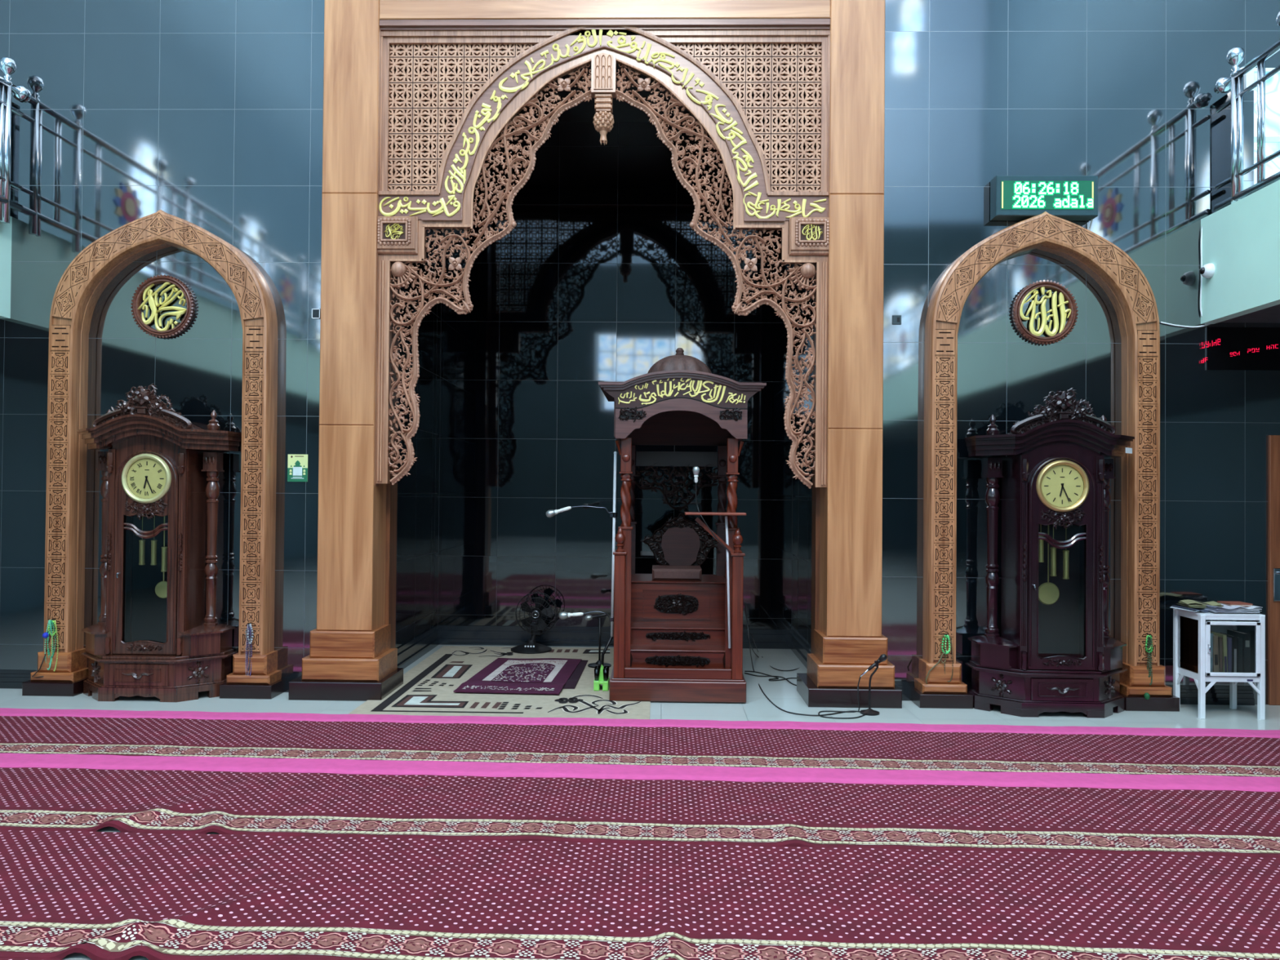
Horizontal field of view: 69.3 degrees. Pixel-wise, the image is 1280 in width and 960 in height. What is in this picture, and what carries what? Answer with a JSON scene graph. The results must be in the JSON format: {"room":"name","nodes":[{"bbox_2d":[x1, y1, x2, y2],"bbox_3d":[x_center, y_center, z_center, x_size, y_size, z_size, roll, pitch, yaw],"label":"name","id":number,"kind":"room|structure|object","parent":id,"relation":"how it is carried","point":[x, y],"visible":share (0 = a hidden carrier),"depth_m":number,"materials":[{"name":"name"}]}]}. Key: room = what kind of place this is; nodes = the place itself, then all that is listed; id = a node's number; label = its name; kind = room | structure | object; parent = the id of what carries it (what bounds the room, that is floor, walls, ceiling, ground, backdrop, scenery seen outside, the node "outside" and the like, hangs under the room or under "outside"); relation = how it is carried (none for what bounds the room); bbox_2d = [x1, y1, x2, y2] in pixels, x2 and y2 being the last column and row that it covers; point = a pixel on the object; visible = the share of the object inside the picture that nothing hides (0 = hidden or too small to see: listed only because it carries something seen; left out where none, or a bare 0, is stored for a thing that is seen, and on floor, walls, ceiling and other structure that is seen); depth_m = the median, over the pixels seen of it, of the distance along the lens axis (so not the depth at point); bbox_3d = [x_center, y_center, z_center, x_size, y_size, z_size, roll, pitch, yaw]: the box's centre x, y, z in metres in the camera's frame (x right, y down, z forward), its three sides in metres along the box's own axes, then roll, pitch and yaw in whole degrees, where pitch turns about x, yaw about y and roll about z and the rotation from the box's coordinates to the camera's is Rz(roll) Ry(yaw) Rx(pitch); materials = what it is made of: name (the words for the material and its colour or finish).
{"room":"mosque","nodes":[
{"label":"mosque","id":0,"kind":"room"},
{"bbox_2d":[395,60,441,648],"bbox_3d":[-2.136,-1.090,8.422,0.100,5.500,2.120,0,-1,1],"label":"wall","id":1,"kind":"structure","parent":0,"point":[417,492],"depth_m":8.82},
{"bbox_2d":[400,44,816,122],"bbox_3d":[-0.239,-3.749,8.412,3.650,0.150,2.120,0,-1,1],"label":"ceiling","id":2,"kind":"structure","parent":0,"point":[584,112],"depth_m":8.89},
{"bbox_2d":[435,122,796,629],"bbox_3d":[-0.237,-1.061,9.491,3.850,5.500,0.100,0,-1,1],"label":"wall","id":3,"kind":"structure","parent":0,"point":[602,273],"depth_m":9.45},
{"bbox_2d":[397,625,810,669],"bbox_3d":[-0.282,1.582,8.460,3.650,0.190,1.900,0,-1,1],"label":"baseboard","id":4,"kind":"structure","parent":3,"relation":"attached to","point":[411,651],"depth_m":9.38,"materials":[{"name":"black tile"}]},
{"bbox_2d":[0,0,1279,704],"bbox_3d":[0.409,-5.832,7.283,16.400,15.000,0.160,0,-1,1],"label":"wall","id":5,"kind":"structure","parent":0,"point":[207,114],"depth_m":7.13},
{"bbox_2d":[0,669,302,692],"bbox_3d":[-5.165,1.550,7.222,5.380,0.140,0.030,0,-1,1],"label":"baseboard","id":6,"kind":"structure","parent":5,"relation":"attached to","point":[9,678],"depth_m":7.21,"materials":[{"name":"grey tile"}]},
{"bbox_2d":[130,274,195,337],"bbox_3d":[-3.715,-1.351,7.215,0.494,0.494,0.050,0,-1,1],"label":"round medallion","id":7,"kind":"object","parent":5,"relation":"attached to","point":[141,293],"visible":1,"depth_m":7.20,"materials":[{"name":"gold metal"}]},
{"bbox_2d":[287,453,307,481],"bbox_3d":[-2.661,-0.093,7.197,0.157,0.212,0.006,0,-1,1],"label":"poster","id":8,"kind":"object","parent":5,"relation":"attached to","point":[297,464],"visible":1,"depth_m":7.20,"materials":[{"name":"green paper"}]},
{"bbox_2d":[311,308,320,319],"bbox_3d":[-2.520,-1.294,7.205,0.065,0.076,0.015,0,-1,1],"label":"wall socket","id":9,"kind":"object","parent":5,"relation":"attached to","point":[316,313],"visible":1,"depth_m":7.20,"materials":[{"name":"white plastic"}]},
{"bbox_2d":[892,315,901,324],"bbox_3d":[1.972,-1.229,7.107,0.067,0.071,0.014,0,-1,1],"label":"wall socket","id":10,"kind":"object","parent":5,"relation":"attached to","point":[896,319],"visible":1,"depth_m":7.10,"materials":[{"name":"grey plastic"}]},
{"bbox_2d":[990,175,1097,221],"bbox_3d":[3.063,-2.138,7.020,0.760,0.304,0.140,0,-1,1],"label":"led sign","id":11,"kind":"object","parent":5,"relation":"attached to","point":[1012,197],"visible":1,"depth_m":6.96,"materials":[{"name":"green plastic"}]},
{"bbox_2d":[1012,280,1078,344],"bbox_3d":[3.088,-1.279,7.065,0.494,0.494,0.050,0,-1,1],"label":"round medallion","id":12,"kind":"object","parent":5,"relation":"attached to","point":[1032,335],"visible":1,"depth_m":7.05,"materials":[{"name":"gold metal"}]},
{"bbox_2d":[894,681,1254,705],"bbox_3d":[3.227,1.620,7.037,2.830,0.140,0.030,0,-1,1],"label":"baseboard","id":13,"kind":"structure","parent":5,"relation":"attached to","point":[1215,695],"depth_m":7.01,"materials":[{"name":"black tile"}]},
{"bbox_2d":[1220,90,1253,201],"bbox_3d":[4.516,-2.454,7.003,0.160,0.930,0.140,0,-1,1],"label":"pier","id":14,"kind":"object","parent":5,"relation":"attached to","point":[1248,99],"visible":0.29,"depth_m":6.95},
{"bbox_2d":[1200,327,1279,370],"bbox_3d":[4.654,-0.998,7.044,0.762,0.327,0.016,0,-1,1],"label":"led sign","id":15,"kind":"object","parent":5,"relation":"attached to","point":[1227,348],"visible":1,"depth_m":7.04,"materials":[{"name":"plastic"}]},
{"bbox_2d":[1243,67,1279,184],"bbox_3d":[5.348,-2.582,7.031,1.500,1.080,0.050,0,-1,1],"label":"window","id":16,"kind":"structure","parent":5,"relation":"in","point":[1272,84],"depth_m":7.05,"materials":[{"name":"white glass"}]},
{"bbox_2d":[1267,435,1279,705],"bbox_3d":[5.266,0.685,6.971,1.000,2.042,0.136,0,-1,1],"label":"door","id":17,"kind":"structure","parent":5,"relation":"in","point":[1273,441],"depth_m":7.01,"materials":[{"name":"wood"}]},
{"bbox_2d":[0,644,1279,959],"bbox_3d":[0.182,1.604,-0.223,16.400,0.050,19.600,0,-1,1],"label":"floor","id":18,"kind":"structure","parent":0,"point":[784,695],"depth_m":6.68,"materials":[{"name":"grey tile"}]},
{"bbox_2d":[0,958,58,959],"bbox_3d":[0.041,1.601,2.450,5.375,0.015,1.165,0,-1,1],"label":"carpet","id":19,"kind":"object","parent":18,"relation":"on","point":[0,958],"visible":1,"depth_m":3.07,"materials":[{"name":"red carpet"}]},
{"bbox_2d":[22,209,284,698],"bbox_3d":[-3.681,-0.219,7.090,1.888,3.700,0.270,0,-1,1],"label":"arch","id":20,"kind":"object","parent":18,"relation":"on","point":[77,292],"visible":1,"depth_m":7.05,"materials":[{"name":"brown wood"}]},
{"bbox_2d":[31,654,45,678],"bbox_3d":[-4.537,1.405,6.987,0.096,0.176,0.023,0,-1,1],"label":"cord","id":21,"kind":"object","parent":20,"relation":"hanging from","point":[45,655],"visible":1,"depth_m":6.98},
{"bbox_2d":[44,618,58,671],"bbox_3d":[-4.456,1.249,7.017,0.101,0.402,0.044,0,-1,6],"label":"beads","id":22,"kind":"object","parent":20,"relation":"hanging from","point":[50,621],"visible":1,"depth_m":7.01},
{"bbox_2d":[42,632,48,638],"bbox_3d":[-4.494,1.174,7.002,0.043,0.044,0.041,0,-1,1],"label":"tassel","id":23,"kind":"object","parent":22,"relation":"attached to","point":[45,635],"visible":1,"depth_m":6.99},
{"bbox_2d":[244,622,253,675],"bbox_3d":[-2.945,1.309,6.976,0.052,0.471,0.047,0,-1,31],"label":"beads","id":24,"kind":"object","parent":20,"relation":"on","point":[249,628],"visible":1,"depth_m":6.97},
{"bbox_2d":[77,383,241,702],"bbox_3d":[-3.676,0.458,6.974,1.146,2.344,0.466,0,-1,1],"label":"grandfather clock","id":25,"kind":"object","parent":18,"relation":"on","point":[153,636],"visible":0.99,"depth_m":6.90,"materials":[{"name":"brown wood"}]},
{"bbox_2d":[288,0,403,701],"bbox_3d":[-2.237,-1.279,7.251,0.697,5.849,0.670,0,-1,1],"label":"pillar","id":26,"kind":"structure","parent":18,"relation":"on","point":[353,656],"depth_m":7.04,"materials":[{"name":"brown wood"}]},
{"bbox_2d":[379,0,830,31],"bbox_3d":[-0.270,-3.801,7.203,3.431,0.775,0.340,0,-1,1],"label":"lintel","id":27,"kind":"object","parent":26,"relation":"on","point":[394,15],"visible":0.54,"depth_m":7.04,"materials":[{"name":"brown wood"}]},
{"bbox_2d":[348,645,650,719],"bbox_3d":[-0.952,1.657,7.814,2.100,0.011,2.900,0,-1,1],"label":"rug","id":28,"kind":"object","parent":18,"relation":"on","point":[427,689],"visible":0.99,"depth_m":7.01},
{"bbox_2d":[511,591,557,653],"bbox_3d":[-1.062,1.383,9.065,0.400,0.568,0.400,0,-1,43],"label":"floor fan","id":29,"kind":"object","parent":28,"relation":"on","point":[531,646],"visible":1,"depth_m":9.03,"materials":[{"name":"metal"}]},
{"bbox_2d":[515,591,557,634],"bbox_3d":[-1.014,1.307,9.047,0.416,0.417,0.102,0,-1,1],"label":"grille","id":30,"kind":"object","parent":29,"relation":"attached to","point":[537,628],"depth_m":9.04,"materials":[{"name":"black metal"}]},
{"bbox_2d":[497,659,587,688],"bbox_3d":[-0.933,1.644,7.926,0.884,0.022,1.223,0,-1,1],"label":"mat","id":31,"kind":"object","parent":28,"relation":"on","point":[571,683],"visible":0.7,"depth_m":7.75,"materials":[{"name":"purple fabric"}]},
{"bbox_2d":[453,657,582,694],"bbox_3d":[-0.986,1.632,7.810,0.867,0.022,1.457,0,-1,1],"label":"mat","id":32,"kind":"object","parent":31,"relation":"on","point":[536,675],"visible":1,"depth_m":7.67,"materials":[{"name":"purple fabric"}]},
{"bbox_2d":[571,451,617,666],"bbox_3d":[-0.406,0.709,7.623,0.450,1.895,0.120,0,-1,1],"label":"microphone stand","id":33,"kind":"object","parent":28,"relation":"on","point":[614,515],"visible":0.85,"depth_m":7.61,"materials":[{"name":"silver metal"}]},
{"bbox_2d":[546,506,571,517],"bbox_3d":[-0.670,0.264,7.634,0.210,0.095,0.062,0,-1,1],"label":"microphone","id":34,"kind":"object","parent":33,"relation":"attached to","point":[549,513],"visible":1,"depth_m":7.62,"materials":[{"name":"silver metal"}]},
{"bbox_2d":[546,510,555,517],"bbox_3d":[-0.735,0.278,7.635,0.081,0.065,0.062,0,-1,1],"label":"grille","id":35,"kind":"object","parent":34,"relation":"attached to","point":[549,513],"depth_m":7.61,"materials":[{"name":"silver metal"}]},
{"bbox_2d":[558,612,583,619],"bbox_3d":[-0.568,1.118,7.622,0.204,0.063,0.062,0,-1,1],"label":"microphone","id":36,"kind":"object","parent":33,"relation":"attached to","point":[562,615],"visible":1,"depth_m":7.61,"materials":[{"name":"white metal"}]},
{"bbox_2d":[558,612,568,619],"bbox_3d":[-0.630,1.117,7.623,0.080,0.063,0.062,0,-1,1],"label":"grille","id":37,"kind":"object","parent":36,"relation":"attached to","point":[562,615],"depth_m":7.60,"materials":[{"name":"silver metal"}]},
{"bbox_2d":[587,617,611,667],"bbox_3d":[-0.360,1.442,8.282,0.210,0.444,0.210,0,-1,1],"label":"microphone stand","id":38,"kind":"object","parent":28,"relation":"on","point":[597,663],"visible":0.8,"depth_m":8.27,"materials":[{"name":"black metal"}]},
{"bbox_2d":[585,613,606,621],"bbox_3d":[-0.391,1.228,8.285,0.204,0.069,0.052,0,-1,1],"label":"microphone","id":39,"kind":"object","parent":38,"relation":"attached to","point":[588,617],"visible":0.93,"depth_m":8.27,"materials":[{"name":"metal"}]},
{"bbox_2d":[585,614,592,621],"bbox_3d":[-0.459,1.235,8.286,0.068,0.054,0.052,0,-1,1],"label":"grille","id":40,"kind":"object","parent":39,"relation":"attached to","point":[588,617],"depth_m":8.27,"materials":[{"name":"silver metal"}]},
{"bbox_2d":[593,664,609,690],"bbox_3d":[-0.304,1.558,7.341,0.114,0.190,0.180,0,-1,1],"label":"caddy","id":41,"kind":"object","parent":28,"relation":"on","point":[597,684],"visible":0.93,"depth_m":7.25,"materials":[{"name":"green plastic"}]},
{"bbox_2d":[594,668,599,680],"bbox_3d":[-0.340,1.532,7.282,0.044,0.085,0.043,0,-1,1],"label":"cup","id":42,"kind":"object","parent":41,"relation":"in","point":[596,670],"visible":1,"depth_m":7.27,"materials":[{"name":"black plastic"}]},
{"bbox_2d":[593,676,609,690],"bbox_3d":[-0.304,1.616,7.340,0.114,0.075,0.180,0,-1,1],"label":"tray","id":43,"kind":"object","parent":41,"relation":"on","point":[597,684],"depth_m":7.25,"materials":[{"name":"green plastic"}]},
{"bbox_2d":[603,668,608,680],"bbox_3d":[-0.270,1.532,7.280,0.044,0.085,0.043,0,-1,1],"label":"cup","id":44,"kind":"object","parent":41,"relation":"in","point":[605,671],"visible":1,"depth_m":7.27,"materials":[{"name":"plastic"}]},
{"bbox_2d":[0,830,1279,959],"bbox_3d":[0.065,1.591,3.568,6.988,0.062,1.190,0,-1,1],"label":"carpet","id":45,"kind":"object","parent":18,"relation":"on","point":[98,895],"visible":1,"depth_m":3.54,"materials":[{"name":"red carpet"}]},
{"bbox_2d":[0,767,1279,857],"bbox_3d":[0.088,1.609,4.592,8.320,0.050,0.926,0,-1,2],"label":"carpet","id":46,"kind":"object","parent":18,"relation":"on","point":[1067,820],"visible":1,"depth_m":4.53,"materials":[{"name":"red carpet"}]},
{"bbox_2d":[0,715,1279,777],"bbox_3d":[0.112,1.638,5.722,9.940,0.019,0.916,0,-1,2],"label":"carpet","id":47,"kind":"object","parent":18,"relation":"on","point":[986,752],"visible":1,"depth_m":5.70,"materials":[{"name":"red carpet"}]},
{"bbox_2d":[0,753,1279,791],"bbox_3d":[0.100,1.630,5.157,8.636,0.015,0.246,0,-1,2],"label":"strip","id":48,"kind":"object","parent":18,"relation":"on","point":[1048,780],"visible":1,"depth_m":5.15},
{"bbox_2d":[0,707,1279,737],"bbox_3d":[0.124,1.644,6.254,10.176,0.013,0.191,0,-1,2],"label":"strip","id":49,"kind":"object","parent":18,"relation":"on","point":[3,711],"visible":1,"depth_m":6.25,"materials":[{"name":"carpet"}]},
{"bbox_2d":[598,347,766,702],"bbox_3d":[0.317,0.300,7.597,1.259,2.726,1.490,0,-1,1],"label":"pulpit","id":50,"kind":"object","parent":18,"relation":"on","point":[671,623],"visible":0.98,"depth_m":7.07,"materials":[{"name":"wood"}]},
{"bbox_2d":[652,564,702,580],"bbox_3d":[0.309,0.787,7.841,0.410,0.095,0.390,0,-1,1],"label":"seat cushion","id":51,"kind":"object","parent":50,"relation":"on","point":[660,572],"depth_m":7.65,"materials":[{"name":"fabric"}]},
{"bbox_2d":[695,482,730,551],"bbox_3d":[0.535,0.277,6.853,0.269,0.515,0.064,0,-1,16],"label":"cable","id":52,"kind":"object","parent":50,"relation":"attached to","point":[695,482],"visible":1,"depth_m":6.84,"materials":[{"name":"black rubber"}]},
{"bbox_2d":[692,466,699,482],"bbox_3d":[0.418,-0.041,6.894,0.052,0.121,0.052,0,-1,1],"label":"microphone","id":53,"kind":"object","parent":52,"relation":"attached to","point":[695,469],"visible":1,"depth_m":6.88,"materials":[{"name":"silver metal"}]},
{"bbox_2d":[692,466,699,475],"bbox_3d":[0.418,-0.069,6.894,0.052,0.065,0.052,0,-1,1],"label":"grille","id":54,"kind":"object","parent":53,"relation":"attached to","point":[695,470],"depth_m":6.88,"materials":[{"name":"silver metal"}]},
{"bbox_2d":[684,511,746,515],"bbox_3d":[0.563,0.253,6.942,0.451,0.018,0.190,0,-1,1],"label":"shelf","id":55,"kind":"object","parent":50,"relation":"attached to","point":[728,513],"depth_m":6.85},
{"bbox_2d":[724,515,730,648],"bbox_3d":[0.662,0.768,6.968,0.054,0.992,0.020,0,-1,1],"label":"staff","id":56,"kind":"object","parent":50,"relation":"in","point":[726,517],"visible":1,"depth_m":6.96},
{"bbox_2d":[745,601,763,657],"bbox_3d":[1.047,1.364,8.366,0.071,0.691,1.645,0,-1,11],"label":"cable","id":57,"kind":"object","parent":18,"relation":"on","point":[745,602],"visible":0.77,"depth_m":7.67,"materials":[{"name":"black rubber"}]},
{"bbox_2d":[744,671,796,680],"bbox_3d":[1.115,1.676,7.869,0.609,0.010,0.268,0,-1,34],"label":"cable","id":58,"kind":"object","parent":18,"relation":"on","point":[770,679],"visible":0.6,"depth_m":7.84,"materials":[{"name":"black rubber"}]},
{"bbox_2d":[744,672,796,685],"bbox_3d":[1.185,1.675,7.774,0.157,0.010,0.754,1,-1,-35],"label":"cable","id":59,"kind":"object","parent":18,"relation":"on","point":[744,673],"visible":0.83,"depth_m":7.90,"materials":[{"name":"black rubber"}]},
{"bbox_2d":[746,630,799,671],"bbox_3d":[1.240,1.473,8.110,0.526,0.470,1.404,0,-1,11],"label":"cable","id":60,"kind":"object","parent":18,"relation":"on","point":[746,630],"visible":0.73,"depth_m":8.17,"materials":[{"name":"black rubber"}]},
{"bbox_2d":[744,601,859,715],"bbox_3d":[1.066,1.329,7.289,0.519,0.740,1.608,1,-1,-22],"label":"cable","id":61,"kind":"object","parent":18,"relation":"on","point":[744,602],"visible":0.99,"depth_m":6.83,"materials":[{"name":"black rubber"}]},
{"bbox_2d":[817,675,866,719],"bbox_3d":[1.439,1.541,6.568,0.352,0.273,0.220,1,-1,-6],"label":"cable","id":62,"kind":"object","parent":18,"relation":"on","point":[860,676],"visible":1,"depth_m":6.62,"materials":[{"name":"black rubber"}]},
{"bbox_2d":[796,0,902,708],"bbox_3d":[1.613,-1.247,7.167,0.685,5.849,0.670,0,-1,1],"label":"pillar","id":63,"kind":"structure","parent":18,"relation":"on","point":[847,638],"depth_m":6.96,"materials":[{"name":"brown wood"}]},
{"bbox_2d":[374,26,829,488],"bbox_3d":[-0.287,-1.726,7.065,3.472,3.574,0.168,0,-1,1],"label":"arch","id":64,"kind":"object","parent":63,"relation":"attached to","point":[405,215],"visible":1,"depth_m":7.09,"materials":[{"name":"brown wood"}]},
{"bbox_2d":[592,93,613,145],"bbox_3d":[-0.278,-2.750,7.081,0.164,0.368,0.160,0,-1,1],"label":"pendant","id":65,"kind":"object","parent":64,"relation":"attached to","point":[603,119],"depth_m":7.04,"materials":[{"name":"brown wood"}]},
{"bbox_2d":[859,660,879,715],"bbox_3d":[1.647,1.484,6.632,0.136,0.376,0.136,0,-1,1],"label":"microphone stand","id":66,"kind":"object","parent":18,"relation":"on","point":[869,712],"visible":1,"depth_m":6.62,"materials":[{"name":"black metal"}]},
{"bbox_2d":[867,653,887,671],"bbox_3d":[1.700,1.306,6.633,0.141,0.123,0.048,0,-1,1],"label":"microphone","id":67,"kind":"object","parent":66,"relation":"attached to","point":[883,657],"visible":1,"depth_m":6.62,"materials":[{"name":"black metal"}]},
{"bbox_2d":[878,653,887,662],"bbox_3d":[1.739,1.275,6.632,0.062,0.059,0.048,0,-1,1],"label":"grille","id":68,"kind":"object","parent":67,"relation":"attached to","point":[882,657],"depth_m":6.62,"materials":[{"name":"grey metal"}]},
{"bbox_2d":[910,211,1179,711],"bbox_3d":[3.021,-0.163,6.943,1.888,3.700,0.270,0,-1,1],"label":"arch","id":69,"kind":"object","parent":18,"relation":"on","point":[1131,296],"visible":0.99,"depth_m":6.90,"materials":[{"name":"brown wood"}]},
{"bbox_2d":[940,633,953,682],"bbox_3d":[2.273,1.318,6.867,0.102,0.362,0.044,0,-1,1],"label":"beads","id":70,"kind":"object","parent":69,"relation":"hanging from","point":[948,637],"visible":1,"depth_m":6.86},
{"bbox_2d":[924,650,944,684],"bbox_3d":[2.183,1.386,6.846,0.160,0.241,0.018,1,-1,-13],"label":"cord","id":71,"kind":"object","parent":70,"relation":"hanging from","point":[935,665],"visible":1,"depth_m":6.84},
{"bbox_2d":[1143,692,1150,699],"bbox_3d":[3.708,1.581,6.772,0.039,0.052,0.037,0,-1,1],"label":"tassel","id":72,"kind":"object","parent":69,"relation":"on","point":[1146,695],"visible":1,"depth_m":6.76,"materials":[{"name":"green fabric"}]},
{"bbox_2d":[1145,633,1153,685],"bbox_3d":[3.755,1.323,6.829,0.049,0.384,0.053,0,-1,40],"label":"beads","id":73,"kind":"object","parent":69,"relation":"hanging from","point":[1148,637],"visible":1,"depth_m":6.82},
{"bbox_2d":[964,387,1134,718],"bbox_3d":[3.010,0.513,6.735,1.146,2.344,0.461,0,-1,1],"label":"grandfather clock","id":74,"kind":"object","parent":18,"relation":"on","point":[1055,651],"visible":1,"depth_m":6.61,"materials":[{"name":"brown wood"}]},
{"bbox_2d":[1125,447,1132,453],"bbox_3d":[3.520,-0.212,6.667,0.110,0.040,0.002,1,-1,-40],"label":"paper label","id":75,"kind":"object","parent":74,"relation":"attached to","point":[1127,450],"visible":1,"depth_m":6.67,"materials":[{"name":"white paper"}]},
{"bbox_2d":[1173,608,1265,719],"bbox_3d":[4.199,1.325,6.710,0.453,0.740,0.382,0,-1,1],"label":"table","id":76,"kind":"object","parent":18,"relation":"on","point":[1192,630],"visible":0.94,"depth_m":6.57,"materials":[{"name":"metal"}]},
{"bbox_2d":[1170,604,1211,613],"bbox_3d":[4.027,0.942,6.756,0.162,0.026,0.261,1,-1,-7],"label":"folder","id":77,"kind":"object","parent":76,"relation":"on","point":[1195,610],"visible":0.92,"depth_m":6.71,"materials":[{"name":"white paper"}]},
{"bbox_2d":[1176,599,1223,608],"bbox_3d":[4.105,0.910,6.783,0.253,0.042,0.231,0,-1,13],"label":"newspaper","id":78,"kind":"object","parent":76,"relation":"on","point":[1188,603],"visible":0.93,"depth_m":6.72,"materials":[{"name":"paper"}]},
{"bbox_2d":[1210,632,1213,671],"bbox_3d":[4.064,1.250,6.688,0.030,0.313,0.201,2,-1,1],"label":"book","id":79,"kind":"object","parent":76,"relation":"in","point":[1211,634],"visible":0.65,"depth_m":6.59,"materials":[{"name":"grey paper"}]},
{"bbox_2d":[1212,634,1219,671],"bbox_3d":[4.101,1.258,6.687,0.050,0.299,0.201,0,-1,1],"label":"book","id":80,"kind":"object","parent":76,"relation":"in","point":[1215,648],"visible":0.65,"depth_m":6.59,"materials":[{"name":"beige paper"}]},
{"bbox_2d":[1210,631,1227,672],"bbox_3d":[4.166,1.256,6.685,0.026,0.303,0.201,-1,-1,1],"label":"book","id":81,"kind":"object","parent":76,"relation":"in","point":[1224,637],"visible":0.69,"depth_m":6.59,"materials":[{"name":"paper"}]},
{"bbox_2d":[1217,636,1222,671],"bbox_3d":[4.139,1.266,6.689,0.020,0.283,0.195,-1,-1,1],"label":"book","id":82,"kind":"object","parent":76,"relation":"in","point":[1220,639],"visible":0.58,"depth_m":6.59,"materials":[{"name":"paper"}]},
{"bbox_2d":[1201,603,1245,612],"bbox_3d":[4.198,0.923,6.686,0.246,0.044,0.228,1,-1,-4],"label":"papers","id":83,"kind":"object","parent":76,"relation":"on","point":[1225,608],"visible":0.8,"depth_m":6.60,"materials":[{"name":"white paper"}]},
{"bbox_2d":[1216,631,1237,672],"bbox_3d":[4.236,1.261,6.684,0.028,0.293,0.201,0,-1,1],"label":"book","id":84,"kind":"object","parent":76,"relation":"in","point":[1234,638],"visible":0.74,"depth_m":6.59,"materials":[{"name":"paper"}]},
{"bbox_2d":[1226,636,1231,672],"bbox_3d":[4.201,1.266,6.688,0.026,0.283,0.195,0,-1,1],"label":"book","id":85,"kind":"object","parent":76,"relation":"in","point":[1228,639],"visible":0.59,"depth_m":6.59,"materials":[{"name":"paper"}]},
{"bbox_2d":[1226,629,1250,672],"bbox_3d":[4.321,1.252,6.682,0.046,0.313,0.201,0,-1,1],"label":"book","id":86,"kind":"object","parent":76,"relation":"in","point":[1246,637],"visible":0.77,"depth_m":6.58,"materials":[{"name":"black paper"}]},
{"bbox_2d":[1237,636,1242,672],"bbox_3d":[4.274,1.267,6.686,0.032,0.283,0.195,0,-1,1],"label":"book","id":87,"kind":"object","parent":76,"relation":"in","point":[1239,639],"visible":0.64,"depth_m":6.59,"materials":[{"name":"paper"}]},
{"bbox_2d":[1236,605,1262,613],"bbox_3d":[4.343,0.925,6.715,0.191,0.044,0.263,0,-1,1],"label":"papers","id":88,"kind":"object","parent":76,"relation":"on","point":[1252,609],"visible":0.46,"depth_m":6.59,"materials":[{"name":"white paper"}]},
{"bbox_2d":[1217,600,1253,606],"bbox_3d":[4.322,0.899,6.727,0.160,0.018,0.160,0,-1,1],"label":"book","id":89,"kind":"object","parent":88,"relation":"on","point":[1230,603],"visible":0.95,"depth_m":6.67,"materials":[{"name":"red paper"}]},
{"bbox_2d":[794,85,814,645],"bbox_3d":[1.613,-1.059,8.340,0.100,5.500,2.120,0,-1,1],"label":"wall","id":90,"kind":"structure","parent":0,"point":[803,495],"depth_m":8.82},
{"bbox_3d":[-8.028,-6.004,-1.183,0.100,15.000,17.140,0,-1,1],"label":"wall","id":91,"kind":"structure","parent":0,"visible":0},
{"bbox_2d":[0,216,12,318],"bbox_3d":[-6.570,-1.782,-1.265,2.890,0.800,17.140,0,-1,1],"label":"trim","id":92,"kind":"structure","parent":91,"relation":"attached to","point":[5,228],"depth_m":7.21,"materials":[{"name":"teal paint"}]},
{"bbox_2d":[0,56,27,223],"bbox_3d":[-5.054,-2.715,-1.157,0.120,1.275,17.000,0,-1,1],"label":"balcony railing","id":93,"kind":"object","parent":92,"relation":"on","point":[7,65],"visible":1,"depth_m":7.10,"materials":[{"name":"metal"}]},
{"bbox_3d":[8.467,-5.866,-1.546,0.100,15.000,17.140,0,-1,1],"label":"wall","id":94,"kind":"structure","parent":0,"visible":0},
{"bbox_2d":[1160,321,1211,327],"bbox_3d":[4.169,-1.186,7.050,0.404,0.052,0.012,0,-1,1],"label":"cable","id":95,"kind":"object","parent":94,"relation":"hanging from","point":[1161,322],"visible":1,"depth_m":7.05,"materials":[{"name":"white plastic"}]},
{"bbox_2d":[1200,226,1207,325],"bbox_3d":[4.293,-1.571,7.052,0.055,0.798,0.012,0,-1,1],"label":"cable","id":96,"kind":"object","parent":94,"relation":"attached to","point":[1201,244],"visible":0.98,"depth_m":7.05,"materials":[{"name":"plastic"}]},
{"bbox_2d":[1199,263,1214,278],"bbox_3d":[4.239,-1.568,6.941,0.086,0.110,0.110,0,-1,1],"label":"security camera","id":97,"kind":"object","parent":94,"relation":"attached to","point":[1207,270],"visible":1,"depth_m":6.91,"materials":[{"name":"white plastic"}]},
{"bbox_2d":[1200,179,1279,324],"bbox_3d":[6.237,-1.675,-1.547,4.290,0.800,17.140,0,-1,1],"label":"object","id":98,"kind":"structure","parent":94,"relation":"attached to","point":[1242,238],"depth_m":6.58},
{"bbox_2d":[1213,11,1279,211],"bbox_3d":[4.192,-2.638,-1.421,0.120,1.275,16.880,0,-1,1],"label":"balcony railing","id":99,"kind":"object","parent":98,"relation":"on","point":[1236,55],"visible":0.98,"depth_m":6.72,"materials":[{"name":"metal"}]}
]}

